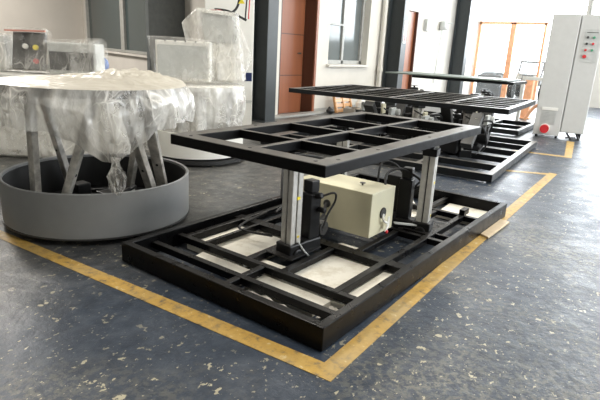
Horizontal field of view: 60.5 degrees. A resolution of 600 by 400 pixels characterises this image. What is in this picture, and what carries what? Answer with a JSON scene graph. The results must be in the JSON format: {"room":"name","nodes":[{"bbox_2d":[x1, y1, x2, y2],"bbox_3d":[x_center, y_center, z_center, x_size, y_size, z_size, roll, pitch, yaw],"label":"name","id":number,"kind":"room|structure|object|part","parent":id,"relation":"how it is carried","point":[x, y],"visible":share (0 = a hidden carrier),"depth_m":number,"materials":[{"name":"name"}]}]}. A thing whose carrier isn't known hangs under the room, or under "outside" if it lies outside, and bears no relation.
{"room":"factory workshop","nodes":[
{"label":"factory workshop","id":0,"kind":"room"},
{"bbox_2d":[0,0,83,71],"bbox_3d":[-14.444,-6.069,14.249,0.200,5.250,18.600,15,20,35],"label":"wall","id":1,"kind":"structure","parent":0,"point":[61,20],"depth_m":20.09,"materials":[{"name":"beige paint"}]},
{"bbox_2d":[81,0,204,100],"bbox_3d":[-5.174,-6.125,16.049,0.401,5.255,14.350,-8,19,-33],"label":"wall","id":2,"kind":"structure","parent":0,"point":[193,32],"depth_m":15.13,"materials":[{"name":"beige paint"}]},
{"bbox_2d":[85,0,146,57],"bbox_3d":[-5.828,-5.816,16.811,0.250,2.040,10.480,-8,19,-33],"label":"window","id":3,"kind":"structure","parent":2,"relation":"in","point":[118,25],"depth_m":17.48,"materials":[{"name":"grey glass"}]},
{"bbox_3d":[-7.152,-6.527,18.900,0.020,1.880,5.040,-8,19,-33],"label":"pane","id":4,"kind":"part","parent":3,"relation":"part of","materials":[{"name":"teal glass"}]},
{"bbox_3d":[-5.933,-4.860,17.053,0.120,0.060,10.480,-8,19,-33],"label":"sill","id":5,"kind":"part","parent":3,"relation":"part of","materials":[{"name":"beige paint"}]},
{"bbox_3d":[-4.327,-5.187,14.820,0.020,1.880,5.040,-8,19,-33],"label":"pane","id":6,"kind":"part","parent":3,"relation":"part of","materials":[{"name":"teal glass"}]},
{"bbox_2d":[145,0,184,107],"bbox_3d":[-1.282,-4.215,13.684,1.100,3.700,5.900,15,20,35],"label":"wall","id":7,"kind":"structure","parent":0,"point":[164,18],"depth_m":11.89,"materials":[{"name":"white paint"}]},
{"bbox_2d":[212,0,249,20],"bbox_3d":[-1.080,-3.111,7.961,0.642,0.637,0.077,2,16,-3],"label":"cable bundle","id":8,"kind":"object","parent":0,"point":[239,1],"visible":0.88,"depth_m":7.99,"materials":[{"name":"black rubber"}]},
{"bbox_2d":[0,97,599,399],"bbox_3d":[-0.439,-1.762,11.506,30.000,0.100,30.000,15,20,35],"label":"floor","id":9,"kind":"structure","parent":0,"point":[518,318],"depth_m":2.99,"materials":[{"name":"grey concrete"}]},
{"bbox_2d":[0,70,147,157],"bbox_3d":[-3.054,-1.100,6.713,1.967,1.045,0.889,3,16,0],"label":"machine","id":10,"kind":"object","parent":9,"relation":"on","point":[13,142],"visible":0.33,"depth_m":6.43,"materials":[{"name":"white metal"}]},
{"bbox_2d":[0,34,12,69],"bbox_3d":[-3.859,-1.902,6.583,0.419,0.445,0.389,3,16,0],"label":"wrapped bundle","id":11,"kind":"object","parent":10,"relation":"on","point":[6,41],"visible":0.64,"depth_m":6.46,"materials":[{"name":"grey plastic"}]},
{"bbox_2d":[4,29,48,70],"bbox_3d":[-3.393,-1.882,6.473,0.482,0.554,0.352,3,16,0],"label":"control panel","id":12,"kind":"object","parent":10,"relation":"on","point":[29,48],"visible":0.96,"depth_m":6.43,"materials":[{"name":"black metal"}]},
{"bbox_2d":[47,42,104,73],"bbox_3d":[-2.814,-1.809,6.486,0.670,0.465,0.394,3,16,0],"label":"case","id":13,"kind":"object","parent":10,"relation":"on","point":[63,57],"visible":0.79,"depth_m":6.35,"materials":[{"name":"grey plastic"}]},
{"bbox_2d":[104,58,108,69],"bbox_3d":[-2.598,-1.784,6.809,0.134,0.196,0.110,3,16,0],"label":"bag","id":14,"kind":"object","parent":10,"relation":"on","point":[105,59],"visible":0.27,"depth_m":6.78,"materials":[{"name":"plastic"}]},
{"bbox_2d":[0,84,189,240],"bbox_3d":[-1.732,-0.413,4.409,1.530,1.150,1.530,15,20,35],"label":"base","id":15,"kind":"object","parent":9,"relation":"on","point":[60,197],"visible":0.93,"depth_m":3.96,"materials":[{"name":"grey paint"}]},
{"bbox_3d":[-2.021,-0.301,3.909,0.158,1.031,0.061,15,20,35],"label":"leg","id":16,"kind":"part","parent":15,"relation":"part of","materials":[{"name":"metal"}]},
{"bbox_3d":[-2.220,-0.539,4.691,0.087,1.034,0.294,15,20,35],"label":"leg","id":17,"kind":"part","parent":15,"relation":"part of","materials":[{"name":"metal"}]},
{"bbox_3d":[-1.685,-0.270,3.867,0.400,1.038,0.085,2,16,-2],"label":"leg","id":18,"kind":"part","parent":15,"relation":"part of","materials":[{"name":"metal"}]},
{"bbox_2d":[0,153,189,240],"bbox_3d":[-1.749,-0.083,4.506,1.530,0.362,1.530,15,20,35],"label":"tub","id":19,"kind":"object","parent":15,"relation":"in","point":[90,208],"depth_m":4.00,"materials":[{"name":"grey metal"}]},
{"bbox_2d":[0,68,194,185],"bbox_3d":[-1.720,-0.661,4.339,1.634,0.886,1.632,15,20,35],"label":"plastic sheet","id":20,"kind":"object","parent":15,"relation":"on","point":[79,85],"visible":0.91,"depth_m":3.81,"materials":[{"name":"beige"}]},
{"bbox_3d":[-1.712,-0.066,4.528,0.538,0.260,0.601,-1,17,-12],"label":"drive motor","id":21,"kind":"part","parent":15,"relation":"part of","materials":[{"name":"black paint"}]},
{"bbox_3d":[-1.559,-0.572,4.925,0.296,1.041,0.084,4,16,2],"label":"leg","id":22,"kind":"part","parent":15,"relation":"part of","materials":[{"name":"metal"}]},
{"bbox_3d":[-1.263,-0.320,4.114,0.133,1.038,0.415,15,20,35],"label":"leg","id":23,"kind":"part","parent":15,"relation":"part of","materials":[{"name":"metal"}]},
{"bbox_3d":[-1.212,-0.382,4.336,0.085,1.041,0.488,4,16,5],"label":"leg","id":24,"kind":"part","parent":15,"relation":"part of","materials":[{"name":"metal"}]},
{"bbox_2d":[0,230,329,381],"bbox_3d":[-1.319,0.501,3.402,3.579,0.003,0.117,13,19,31],"label":"floor marking","id":25,"kind":"object","parent":9,"relation":"on","point":[309,364],"depth_m":2.98,"materials":[{"name":"yellow paint"}]},
{"bbox_2d":[157,81,243,165],"bbox_3d":[-1.371,-1.060,6.979,1.260,0.990,1.260,3,16,0],"label":"base","id":26,"kind":"object","parent":9,"relation":"on","point":[183,155],"visible":0.41,"depth_m":6.57,"materials":[{"name":"white metal"}]},
{"bbox_3d":[-1.711,-1.190,7.237,0.083,0.835,0.225,16,21,37],"label":"leg","id":27,"kind":"part","parent":26,"relation":"part of","materials":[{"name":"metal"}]},
{"bbox_3d":[-1.445,-0.974,6.548,0.200,0.830,0.077,6,16,9],"label":"leg","id":28,"kind":"part","parent":26,"relation":"part of","materials":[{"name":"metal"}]},
{"bbox_3d":[-1.319,-1.093,6.656,0.265,0.510,0.236,3,16,0],"label":"motor","id":29,"kind":"part","parent":26,"relation":"part of","materials":[{"name":"white"}]},
{"bbox_2d":[153,82,245,132],"bbox_3d":[-1.375,-1.120,6.961,1.258,0.918,1.260,15,20,35],"label":"plastic sheet","id":30,"kind":"object","parent":26,"relation":"on","point":[235,93],"visible":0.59,"depth_m":6.56,"materials":[{"name":"white"}]},
{"bbox_2d":[155,39,211,81],"bbox_3d":[-1.528,-1.820,6.650,0.823,0.550,0.225,3,16,0],"label":"box","id":31,"kind":"object","parent":30,"relation":"on","point":[191,61],"visible":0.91,"depth_m":6.58,"materials":[{"name":"white plastic"}]},
{"bbox_2d":[182,8,244,81],"bbox_3d":[-1.117,-2.088,6.970,0.950,0.933,0.403,3,16,0],"label":"box","id":32,"kind":"object","parent":30,"relation":"on","point":[219,28],"visible":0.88,"depth_m":6.83,"materials":[{"name":"white plastic"}]},
{"bbox_2d":[197,8,237,43],"bbox_3d":[-1.093,-2.317,6.888,0.556,0.420,0.554,15,20,35],"label":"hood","id":33,"kind":"object","parent":32,"relation":"attached to","point":[218,27],"depth_m":6.77,"materials":[{"name":"grey plastic"}]},
{"bbox_2d":[157,122,242,159],"bbox_3d":[-1.383,-0.834,7.045,1.200,0.320,1.200,3,16,0],"label":"tub","id":34,"kind":"object","parent":26,"relation":"in","point":[169,151],"depth_m":6.56,"materials":[{"name":"white metal"}]},
{"bbox_3d":[-0.957,-1.027,6.817,0.071,0.834,0.223,9,17,20],"label":"leg","id":35,"kind":"part","parent":26,"relation":"part of","materials":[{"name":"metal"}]},
{"bbox_3d":[-0.953,-1.116,7.123,0.071,0.834,0.223,-3,17,-20],"label":"leg","id":36,"kind":"part","parent":26,"relation":"part of","materials":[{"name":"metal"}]},
{"bbox_2d":[187,226,255,252],"bbox_3d":[-0.615,0.313,4.101,0.170,0.036,0.590,15,20,35],"label":"board","id":37,"kind":"object","parent":9,"relation":"on","point":[193,248],"visible":0.37,"depth_m":4.05,"materials":[{"name":"white wood"}]},
{"bbox_2d":[196,252,257,285],"bbox_3d":[-0.550,0.471,3.572,0.540,0.036,0.180,15,20,35],"label":"board","id":38,"kind":"object","parent":9,"relation":"on","point":[214,259],"visible":0.45,"depth_m":3.61,"materials":[{"name":"beige wood"}]},
{"bbox_2d":[205,0,254,125],"bbox_3d":[-1.306,-2.764,9.508,0.860,2.850,0.612,1,16,-8],"label":"tall cabinet","id":39,"kind":"object","parent":9,"relation":"on","point":[246,35],"visible":0.37,"depth_m":9.33,"materials":[{"name":"white metal"}]},
{"bbox_2d":[203,230,280,267],"bbox_3d":[-0.359,0.368,3.960,0.400,0.036,0.680,15,20,35],"label":"board","id":40,"kind":"object","parent":9,"relation":"on","point":[249,244],"visible":0.41,"depth_m":3.97,"materials":[{"name":"beige wood"}]},
{"bbox_2d":[252,0,278,122],"bbox_3d":[-0.701,-4.208,10.297,0.560,5.240,0.400,15,20,35],"label":"steel column","id":41,"kind":"structure","parent":9,"relation":"on","point":[266,12],"depth_m":10.63,"materials":[{"name":"grey paint"}]},
{"bbox_3d":[-0.834,-1.706,11.027,0.560,0.020,0.400,15,20,35],"label":"plate","id":42,"kind":"part","parent":41,"relation":"part of","materials":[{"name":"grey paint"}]},
{"bbox_2d":[247,290,286,306],"bbox_3d":[-0.129,0.633,3.027,0.637,0.025,0.094,16,21,37],"label":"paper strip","id":43,"kind":"object","parent":9,"relation":"on","point":[264,296],"visible":0.09,"depth_m":3.15,"materials":[{"name":"white paper"}]},
{"bbox_2d":[250,260,284,279],"bbox_3d":[-0.190,0.489,3.574,0.280,0.036,0.160,15,20,35],"label":"board","id":44,"kind":"object","parent":9,"relation":"on","point":[264,261],"visible":0.16,"depth_m":3.61,"materials":[{"name":"beige wood"}]},
{"bbox_2d":[244,275,330,316],"bbox_3d":[-0.085,0.595,3.232,0.540,0.036,0.193,15,20,35],"label":"board","id":45,"kind":"object","parent":9,"relation":"on","point":[304,294],"visible":0.61,"depth_m":3.22,"materials":[{"name":"beige wood"}]},
{"bbox_2d":[121,111,506,351],"bbox_3d":[0.418,-0.134,4.272,1.727,0.903,3.214,15,20,35],"label":"platform","id":46,"kind":"object","parent":9,"relation":"on","point":[360,204],"visible":1,"depth_m":3.73,"materials":[{"name":"black paint"}]},
{"bbox_3d":[-0.043,0.363,3.777,0.240,0.012,0.360,15,20,35],"label":"mounting plate","id":47,"kind":"part","parent":46,"relation":"part of","materials":[{"name":"black paint"}]},
{"bbox_3d":[0.099,0.068,3.765,0.110,0.435,0.175,-13,23,-43],"label":"servo motor","id":48,"kind":"part","parent":46,"relation":"part of","materials":[{"name":"black paint"}]},
{"bbox_3d":[0.173,0.194,3.945,0.099,0.110,0.197,15,20,35],"label":"crank arm","id":49,"kind":"part","parent":46,"relation":"part of","materials":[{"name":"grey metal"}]},
{"bbox_3d":[0.396,-0.532,4.151,1.290,0.070,2.560,15,20,35],"label":"frame","id":50,"kind":"part","parent":46,"relation":"part of","materials":[{"name":"black metal"}]},
{"bbox_3d":[0.868,0.120,4.284,0.484,0.235,0.120,3,16,-1],"label":"link plate","id":51,"kind":"part","parent":46,"relation":"part of","materials":[{"name":"grey plastic"}]},
{"bbox_3d":[0.915,-0.072,4.391,0.110,0.435,0.175,11,18,25],"label":"servo motor","id":52,"kind":"part","parent":46,"relation":"part of","materials":[{"name":"black paint"}]},
{"bbox_3d":[1.075,0.234,4.423,0.240,0.012,0.360,15,20,35],"label":"mounting plate","id":53,"kind":"part","parent":46,"relation":"part of","materials":[{"name":"black paint"}]},
{"bbox_2d":[316,306,337,317],"bbox_3d":[0.202,0.670,3.011,0.165,0.040,0.154,15,20,35],"label":"crumpled paper","id":54,"kind":"object","parent":9,"relation":"on","point":[330,307],"visible":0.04,"depth_m":3.09,"materials":[{"name":"white paper"}]},
{"bbox_2d":[326,106,333,113],"bbox_3d":[0.755,-2.253,12.908,0.200,0.180,0.200,15,20,35],"label":"bag","id":55,"kind":"object","parent":9,"relation":"on","point":[329,110],"visible":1,"depth_m":12.85,"materials":[{"name":"black plastic"}]},
{"bbox_2d":[279,254,392,308],"bbox_3d":[0.291,0.541,3.483,0.590,0.036,0.660,15,20,35],"label":"board","id":56,"kind":"object","parent":9,"relation":"on","point":[334,270],"visible":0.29,"depth_m":3.52,"materials":[{"name":"beige wood"}]},
{"bbox_2d":[333,97,351,112],"bbox_3d":[1.103,-2.605,13.389,0.228,0.617,0.800,15,20,35],"label":"wooden pallet","id":57,"kind":"object","parent":9,"relation":"on","point":[342,104],"visible":0.46,"depth_m":13.30,"materials":[{"name":"orange wood"}]},
{"bbox_2d":[338,243,357,248],"bbox_3d":[0.337,0.390,4.010,0.260,0.036,0.170,15,20,35],"label":"board","id":58,"kind":"object","parent":9,"relation":"on","point":[338,243],"visible":0.13,"depth_m":4.06,"materials":[{"name":"white wood"}]},
{"bbox_2d":[343,107,360,113],"bbox_3d":[1.396,-2.270,13.122,0.410,0.158,0.500,12,19,29],"label":"cardboard box","id":59,"kind":"object","parent":9,"relation":"on","point":[348,109],"visible":0.52,"depth_m":12.98,"materials":[{"name":"brown cardboard"}]},
{"bbox_2d":[355,99,363,107],"bbox_3d":[1.615,-2.554,13.649,0.280,0.430,0.280,15,20,35],"label":"plastic jug","id":60,"kind":"object","parent":9,"relation":"on","point":[358,103],"visible":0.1,"depth_m":13.55,"materials":[{"name":"white plastic"}]},
{"bbox_2d":[382,0,410,105],"bbox_3d":[2.849,-5.346,14.845,0.560,5.240,0.400,15,20,35],"label":"steel column","id":61,"kind":"structure","parent":9,"relation":"on","point":[394,57],"depth_m":15.05,"materials":[{"name":"grey paint"}]},
{"bbox_2d":[403,20,407,42],"bbox_3d":[3.030,-4.841,14.829,0.010,0.620,0.160,15,20,35],"label":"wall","id":62,"kind":"structure","parent":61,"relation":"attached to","point":[405,24],"depth_m":14.82,"materials":[{"name":"white paint"}]},
{"bbox_2d":[260,84,536,182],"bbox_3d":[1.868,-1.361,8.728,3.600,0.880,3.620,13,19,30],"label":"platform","id":63,"kind":"object","parent":9,"relation":"on","point":[470,107],"visible":0.66,"depth_m":7.89,"materials":[{"name":"black paint"}]},
{"bbox_3d":[1.171,-1.325,8.263,0.160,0.533,0.468,13,19,30],"label":"link arm","id":64,"kind":"part","parent":63,"relation":"part of","materials":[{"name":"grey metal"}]},
{"bbox_3d":[1.298,-1.443,8.946,0.189,0.532,0.138,6,17,11],"label":"servo motor","id":65,"kind":"part","parent":63,"relation":"part of","materials":[{"name":"black paint"}]},
{"bbox_3d":[1.445,-1.583,8.909,0.030,0.160,0.140,13,19,30],"label":"terminal plate","id":66,"kind":"part","parent":63,"relation":"part of","materials":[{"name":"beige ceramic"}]},
{"bbox_3d":[1.584,-1.331,8.359,0.160,0.559,0.431,13,19,30],"label":"link arm","id":67,"kind":"part","parent":63,"relation":"part of","materials":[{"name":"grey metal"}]},
{"bbox_3d":[1.848,-0.987,8.837,3.600,0.100,3.620,13,19,30],"label":"frame","id":68,"kind":"part","parent":63,"relation":"part of","materials":[{"name":"black paint"}]},
{"bbox_3d":[1.779,-1.242,8.343,0.189,0.532,0.138,-6,18,-27],"label":"servo motor","id":69,"kind":"part","parent":63,"relation":"part of","materials":[{"name":"black paint"}]},
{"bbox_3d":[1.852,-1.698,8.432,3.420,0.070,2.220,13,19,30],"label":"frame","id":70,"kind":"part","parent":63,"relation":"part of","materials":[{"name":"black paint"}]},
{"bbox_3d":[2.128,-1.185,8.495,0.340,0.486,0.415,13,19,30],"label":"drive motor","id":71,"kind":"part","parent":63,"relation":"part of","materials":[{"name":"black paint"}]},
{"bbox_3d":[2.388,-1.282,8.337,0.160,0.559,0.431,13,19,30],"label":"link arm","id":72,"kind":"part","parent":63,"relation":"part of","materials":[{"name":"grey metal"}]},
{"bbox_3d":[2.657,-1.292,8.674,0.138,0.532,0.189,-10,20,-37],"label":"servo motor","id":73,"kind":"part","parent":63,"relation":"part of","materials":[{"name":"black paint"}]},
{"bbox_3d":[2.532,-1.077,7.914,0.189,0.532,0.138,3,16,1],"label":"servo motor","id":74,"kind":"part","parent":63,"relation":"part of","materials":[{"name":"black paint"}]},
{"bbox_3d":[2.470,-0.999,7.382,0.160,0.468,0.533,13,19,30],"label":"link arm","id":75,"kind":"part","parent":63,"relation":"part of","materials":[{"name":"grey metal"}]},
{"bbox_3d":[2.777,-1.023,8.054,0.340,0.486,0.415,13,19,30],"label":"drive motor","id":76,"kind":"part","parent":63,"relation":"part of","materials":[{"name":"black paint"}]},
{"bbox_3d":[2.969,-1.234,8.278,0.160,0.533,0.468,13,19,30],"label":"link arm","id":77,"kind":"part","parent":63,"relation":"part of","materials":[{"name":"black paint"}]},
{"bbox_2d":[411,201,416,216],"bbox_3d":[1.093,0.059,5.284,0.261,0.036,0.951,5,16,8],"label":"board","id":78,"kind":"object","parent":9,"relation":"on","point":[414,212],"visible":0.02,"depth_m":5.00,"materials":[{"name":"white"}]},
{"bbox_2d":[325,173,556,381],"bbox_3d":[1.849,0.236,4.887,0.110,0.003,6.099,14,19,33],"label":"trim","id":79,"kind":"structure","parent":9,"relation":"on","point":[356,346],"depth_m":3.24,"materials":[{"name":"yellow paint"}]},
{"bbox_2d":[385,71,533,135],"bbox_3d":[3.749,-2.388,12.233,3.325,1.080,2.000,13,19,32],"label":"platform","id":80,"kind":"object","parent":9,"relation":"on","point":[524,126],"visible":0.27,"depth_m":11.76,"materials":[{"name":"black paint"}]},
{"bbox_3d":[3.635,-2.959,12.292,2.850,0.030,1.450,13,19,32],"label":"deck plate","id":81,"kind":"part","parent":80,"relation":"part of","materials":[{"name":"metal"}]},
{"bbox_3d":[3.734,-1.916,12.364,3.300,0.100,2.000,13,19,32],"label":"frame","id":82,"kind":"part","parent":80,"relation":"part of","materials":[{"name":"black paint"}]},
{"bbox_2d":[446,0,474,93],"bbox_3d":[5.958,-6.342,18.828,0.560,5.240,0.400,15,20,35],"label":"steel column","id":83,"kind":"structure","parent":9,"relation":"on","point":[464,13],"depth_m":18.96,"materials":[{"name":"grey paint"}]},
{"bbox_2d":[435,203,487,224],"bbox_3d":[1.613,0.146,5.081,0.470,0.036,0.480,15,20,35],"label":"board","id":84,"kind":"object","parent":9,"relation":"on","point":[477,213],"visible":0.36,"depth_m":5.14,"materials":[{"name":"white wood"}]},
{"bbox_2d":[475,71,503,96],"bbox_3d":[8.322,-5.049,22.335,1.050,1.040,0.900,15,20,35],"label":"goods","id":85,"kind":"object","parent":9,"relation":"on","point":[495,89],"visible":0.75,"depth_m":21.97,"materials":[{"name":"grey paint"}]},
{"bbox_2d":[481,219,508,237],"bbox_3d":[1.802,0.262,4.749,0.092,0.018,0.629,15,20,35],"label":"wooden plank","id":86,"kind":"object","parent":9,"relation":"on","point":[501,223],"visible":1,"depth_m":4.72,"materials":[{"name":"brown wood"}]},
{"bbox_2d":[506,61,544,98],"bbox_3d":[9.820,-5.060,21.745,1.440,1.544,1.960,15,20,35],"label":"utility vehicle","id":87,"kind":"object","parent":9,"relation":"on","point":[512,90],"visible":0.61,"depth_m":21.43,"materials":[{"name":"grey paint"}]},
{"bbox_2d":[519,80,534,118],"bbox_3d":[6.223,-2.781,14.068,0.300,1.100,0.300,15,20,35],"label":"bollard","id":88,"kind":"object","parent":9,"relation":"on","point":[529,87],"visible":0.56,"depth_m":13.96,"materials":[{"name":"orange paint"}]},
{"bbox_2d":[506,170,547,174],"bbox_3d":[3.130,-0.399,7.298,1.013,0.003,0.106,5,16,8],"label":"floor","id":89,"kind":"structure","parent":9,"relation":"on","point":[506,170],"depth_m":7.29,"materials":[{"name":"yellow paint"}]},
{"bbox_2d":[515,76,541,120],"bbox_3d":[5.661,-2.430,12.655,0.530,1.160,0.080,15,20,35],"label":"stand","id":90,"kind":"object","parent":9,"relation":"on","point":[524,78],"visible":0.33,"depth_m":12.67,"materials":[{"name":"white metal"}]},
{"bbox_3d":[5.476,-2.449,12.794,0.070,1.100,0.070,15,20,35],"label":"leg","id":91,"kind":"part","parent":90,"relation":"part of","materials":[{"name":"white metal"}]},
{"bbox_3d":[5.680,-2.950,12.510,0.500,0.080,0.080,15,20,35],"label":"rail","id":92,"kind":"part","parent":90,"relation":"part of","materials":[{"name":"white metal"}]},
{"bbox_2d":[523,104,537,119],"bbox_3d":[5.926,-2.162,12.806,0.654,0.504,0.129,15,20,35],"label":"hose","id":93,"kind":"object","parent":9,"relation":"on","point":[534,106],"visible":0.32,"depth_m":12.90,"materials":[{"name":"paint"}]},
{"bbox_2d":[513,150,571,157],"bbox_3d":[4.142,-0.796,8.844,0.951,0.003,0.141,11,18,27],"label":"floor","id":94,"kind":"structure","parent":9,"relation":"on","point":[513,150],"depth_m":8.77,"materials":[{"name":"yellow paint"}]},
{"bbox_2d":[533,14,599,140],"bbox_3d":[5.507,-2.500,10.571,0.940,2.437,0.799,11,18,25],"label":"tall cabinet","id":95,"kind":"object","parent":9,"relation":"on","point":[573,51],"visible":1,"depth_m":10.31,"materials":[{"name":"white metal"}]},
{"bbox_2d":[539,123,549,132],"bbox_3d":[5.062,-1.488,10.673,0.202,0.200,0.123,15,20,35],"label":"button","id":96,"kind":"object","parent":95,"relation":"attached to","point":[543,127],"depth_m":10.65,"materials":[{"name":"red plastic"}]},
{"bbox_2d":[540,112,555,123],"bbox_3d":[5.126,-1.693,10.630,0.270,0.236,0.010,11,18,25],"label":"vent grille","id":97,"kind":"object","parent":95,"relation":"attached to","point":[545,117],"depth_m":10.63,"materials":[{"name":"plastic"}]},
{"bbox_3d":[5.137,-1.871,10.570,0.300,0.060,0.020,11,18,25],"label":"name plate","id":98,"kind":"part","parent":95,"relation":"part of","materials":[{"name":"white plastic"}]},
{"bbox_3d":[5.625,-2.466,10.232,0.410,2.280,0.030,11,18,25],"label":"door","id":99,"kind":"part","parent":95,"relation":"part of","materials":[{"name":"white metal"}]},
{"bbox_3d":[5.667,-3.004,10.046,0.280,0.620,0.010,11,18,25],"label":"button panel","id":100,"kind":"part","parent":95,"relation":"part of","materials":[{"name":"grey plastic"}]},
{"bbox_2d":[564,141,573,156],"bbox_3d":[4.981,-0.943,9.501,0.138,0.002,2.127,11,18,26],"label":"trim","id":101,"kind":"structure","parent":9,"relation":"on","point":[569,145],"depth_m":9.45,"materials":[{"name":"yellow paint"}]},
{"bbox_2d":[275,0,485,114],"bbox_3d":[2.973,-5.622,15.797,0.420,5.250,14.350,15,20,35],"label":"wall","id":102,"kind":"structure","parent":0,"point":[427,42],"depth_m":15.42,"materials":[{"name":"beige paint"}]},
{"bbox_2d":[277,0,319,114],"bbox_3d":[-0.168,-3.465,12.139,0.412,2.880,1.395,15,20,35],"label":"door","id":103,"kind":"structure","parent":102,"relation":"in","point":[294,13],"depth_m":12.43,"materials":[{"name":"red wood"}]},
{"bbox_3d":[0.381,-3.553,12.539,0.030,2.880,0.080,15,20,35],"label":"casing","id":104,"kind":"part","parent":103,"relation":"part of","materials":[{"name":"red wood"}]},
{"bbox_2d":[275,108,339,118],"bbox_3d":[0.191,-2.122,12.606,0.240,0.040,3.400,15,20,35],"label":"trim","id":105,"kind":"structure","parent":102,"relation":"attached to","point":[320,111],"depth_m":12.28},
{"bbox_2d":[314,105,354,110],"bbox_3d":[1.674,-2.677,14.671,0.020,0.100,4.500,15,20,35],"label":"baseboard","id":106,"kind":"structure","parent":102,"relation":"attached to","point":[325,108],"depth_m":13.36,"materials":[{"name":"grey"}]},
{"bbox_2d":[326,0,370,66],"bbox_3d":[1.272,-4.535,13.576,0.368,1.965,2.100,15,20,35],"label":"window","id":107,"kind":"structure","parent":102,"relation":"in","point":[347,16],"depth_m":13.81,"materials":[{"name":"grey glass"}]},
{"bbox_3d":[0.857,-4.500,13.301,0.015,1.800,0.840,15,20,35],"label":"pane","id":108,"kind":"part","parent":107,"relation":"part of","materials":[{"name":"grey glass"}]},
{"bbox_3d":[1.266,-3.606,13.813,0.260,0.050,2.100,15,20,35],"label":"sill","id":109,"kind":"part","parent":107,"relation":"part of","materials":[{"name":"beige paint"}]},
{"bbox_3d":[1.423,-4.686,14.041,0.015,1.800,0.860,15,20,35],"label":"pane","id":110,"kind":"part","parent":107,"relation":"part of","materials":[{"name":"grey glass"}]},
{"bbox_2d":[376,0,387,86],"bbox_3d":[2.404,-5.263,14.553,0.180,5.200,0.180,15,20,35],"label":"drain pipe","id":111,"kind":"object","parent":102,"relation":"attached to","point":[385,8],"visible":0.8,"depth_m":14.74,"materials":[{"name":"beige paint"}]},
{"bbox_2d":[401,11,418,88],"bbox_3d":[3.386,-4.546,16.491,0.145,2.840,0.985,15,20,35],"label":"door","id":112,"kind":"structure","parent":102,"relation":"in","point":[413,20],"depth_m":16.63,"materials":[{"name":"red wood"}]},
{"bbox_2d":[424,19,431,30],"bbox_3d":[4.227,-5.779,17.009,0.131,0.360,0.340,15,20,35],"label":"meter box","id":113,"kind":"object","parent":102,"relation":"attached to","point":[427,23],"visible":1,"depth_m":16.91,"materials":[{"name":"grey plastic"}]},
{"bbox_2d":[433,21,452,82],"bbox_3d":[5.045,-5.176,18.110,0.512,2.116,0.295,0,16,-9],"label":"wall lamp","id":114,"kind":"object","parent":102,"relation":"attached to","point":[443,25],"visible":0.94,"depth_m":17.80,"materials":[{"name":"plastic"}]},
{"bbox_3d":[4.984,-6.040,17.840,0.297,0.315,0.300,15,20,35],"label":"lamp shade","id":115,"kind":"part","parent":114,"relation":"part of","materials":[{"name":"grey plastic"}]},
{"bbox_2d":[586,0,599,107],"bbox_3d":[12.688,-5.549,17.316,13.300,5.250,0.300,15,20,35],"label":"wall","id":116,"kind":"structure","parent":0,"point":[595,96],"depth_m":18.86,"materials":[{"name":"beige paint"}]},
{"bbox_2d":[469,21,513,96],"bbox_3d":[7.729,-5.644,20.814,1.350,2.970,0.100,15,20,35],"label":"door","id":117,"kind":"structure","parent":116,"relation":"in","point":[481,23],"depth_m":20.74,"materials":[{"name":"orange paint"}]},
{"bbox_2d":[502,22,548,99],"bbox_3d":[8.755,-5.375,20.080,1.230,2.970,0.100,15,20,35],"label":"door","id":118,"kind":"structure","parent":116,"relation":"in","point":[515,23],"depth_m":19.96,"materials":[{"name":"orange paint"}]},
{"label":"outside","id":119,"kind":"structure","parent":0,"visible":0},
{"bbox_2d":[473,85,537,98],"bbox_3d":[14.213,-4.596,23.927,30.000,0.100,8.000,15,20,35],"label":"ground","id":120,"kind":"structure","parent":119,"point":[474,89],"depth_m":25.88,"materials":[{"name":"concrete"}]}
]}

